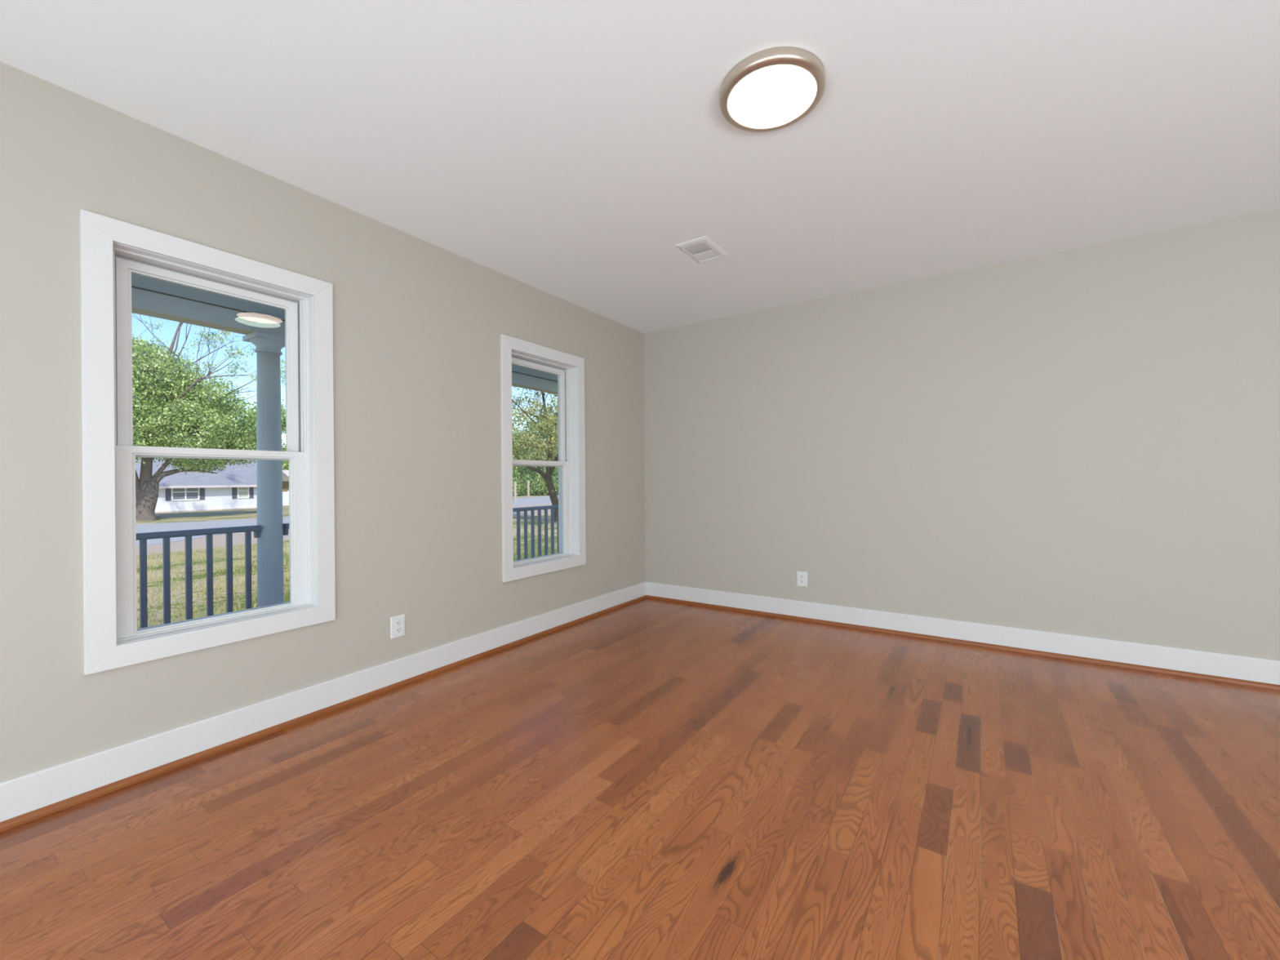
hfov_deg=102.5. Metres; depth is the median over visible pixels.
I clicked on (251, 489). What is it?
shutter
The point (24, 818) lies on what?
trim
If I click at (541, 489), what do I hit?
shrub
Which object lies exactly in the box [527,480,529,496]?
post
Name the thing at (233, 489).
shutter
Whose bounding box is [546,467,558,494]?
shrub
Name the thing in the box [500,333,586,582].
window
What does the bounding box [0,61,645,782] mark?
wall
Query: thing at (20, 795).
baseboard
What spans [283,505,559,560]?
porch railing
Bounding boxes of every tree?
[131,313,285,520]
[186,410,285,450]
[240,399,288,470]
[511,386,558,521]
[511,420,532,478]
[512,413,558,494]
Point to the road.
(166, 526)
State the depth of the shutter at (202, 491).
43.91 m
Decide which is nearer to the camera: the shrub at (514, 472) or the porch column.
the porch column
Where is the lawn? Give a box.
[135,493,557,628]
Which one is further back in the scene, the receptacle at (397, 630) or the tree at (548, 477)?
the tree at (548, 477)
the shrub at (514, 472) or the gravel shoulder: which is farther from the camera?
the shrub at (514, 472)
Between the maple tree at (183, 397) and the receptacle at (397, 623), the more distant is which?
the maple tree at (183, 397)
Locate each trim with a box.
[0,595,646,832]
[646,595,1279,690]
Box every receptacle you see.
[395,620,401,626]
[395,627,401,633]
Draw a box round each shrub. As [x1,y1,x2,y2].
[512,469,525,495]
[513,468,546,495]
[531,469,558,495]
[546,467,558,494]
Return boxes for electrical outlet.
[390,613,404,639]
[796,571,807,586]
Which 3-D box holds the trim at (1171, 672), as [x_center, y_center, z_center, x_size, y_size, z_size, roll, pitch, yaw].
[2.499,1.056,3.087,5.886,0.026,0.015,0,0,34]
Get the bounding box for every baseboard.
[0,581,645,822]
[645,581,1279,684]
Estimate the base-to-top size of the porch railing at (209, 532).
0.822 m
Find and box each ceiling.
[0,0,1279,333]
[131,272,557,381]
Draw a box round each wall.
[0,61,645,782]
[643,208,1279,660]
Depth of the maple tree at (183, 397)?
30.74 m
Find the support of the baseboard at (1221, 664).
attached to the wall at (1085, 441)
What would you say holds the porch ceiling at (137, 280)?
attached to the wall at (419, 324)
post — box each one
[513,481,516,502]
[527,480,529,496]
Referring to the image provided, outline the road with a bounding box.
[136,494,558,546]
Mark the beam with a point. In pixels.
(144, 301)
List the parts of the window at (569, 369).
sash, sash, frame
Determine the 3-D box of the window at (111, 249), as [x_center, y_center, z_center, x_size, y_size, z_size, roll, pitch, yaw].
[-1.770,-0.132,2.165,0.188,1.608,0.825,0,0,34]
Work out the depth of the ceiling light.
1.73 m
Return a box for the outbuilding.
[282,470,288,491]
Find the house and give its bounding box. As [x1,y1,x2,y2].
[135,444,257,512]
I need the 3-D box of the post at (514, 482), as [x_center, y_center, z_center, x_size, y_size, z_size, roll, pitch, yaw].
[-11.821,1.256,48.618,0.299,2.220,0.299,0,0,34]
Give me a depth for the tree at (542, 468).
82.90 m
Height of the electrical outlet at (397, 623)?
0.116 m
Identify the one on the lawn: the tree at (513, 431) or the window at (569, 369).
the tree at (513, 431)
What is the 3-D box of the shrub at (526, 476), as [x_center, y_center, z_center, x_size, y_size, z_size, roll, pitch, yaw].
[-17.694,0.446,81.024,5.518,5.326,7.284,-1,0,-39]
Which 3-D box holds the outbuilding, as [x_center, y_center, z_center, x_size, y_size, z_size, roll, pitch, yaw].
[-39.970,0.936,64.035,6.400,4.291,8.600,0,0,34]
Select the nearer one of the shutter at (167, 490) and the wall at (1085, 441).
the wall at (1085, 441)
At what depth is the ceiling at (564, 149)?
1.93 m
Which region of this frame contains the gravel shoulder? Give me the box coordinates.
[136,503,551,556]
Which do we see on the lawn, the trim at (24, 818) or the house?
the house
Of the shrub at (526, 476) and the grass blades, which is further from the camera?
the shrub at (526, 476)
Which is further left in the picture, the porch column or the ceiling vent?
the porch column
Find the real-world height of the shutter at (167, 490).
1.430 m
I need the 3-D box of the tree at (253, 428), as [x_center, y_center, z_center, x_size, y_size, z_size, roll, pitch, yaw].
[-44.994,-2.388,56.823,10.277,11.012,10.201,0,0,-29]
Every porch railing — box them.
[136,524,260,628]
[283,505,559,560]
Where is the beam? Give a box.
[131,284,557,395]
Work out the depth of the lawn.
11.82 m
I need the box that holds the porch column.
[242,330,284,607]
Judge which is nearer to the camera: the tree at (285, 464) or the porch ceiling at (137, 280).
the porch ceiling at (137, 280)
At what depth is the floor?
1.65 m
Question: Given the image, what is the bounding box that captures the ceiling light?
[719,46,826,132]
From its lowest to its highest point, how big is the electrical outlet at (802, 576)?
0.116 m
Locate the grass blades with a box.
[136,515,557,628]
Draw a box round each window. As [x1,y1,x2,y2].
[79,208,335,675]
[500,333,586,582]
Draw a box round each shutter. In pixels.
[165,488,170,500]
[199,488,204,499]
[231,487,236,498]
[248,487,253,497]
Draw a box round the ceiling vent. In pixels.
[675,235,728,263]
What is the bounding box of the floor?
[0,598,1279,959]
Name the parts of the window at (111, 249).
sash, sash, frame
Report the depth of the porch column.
3.97 m

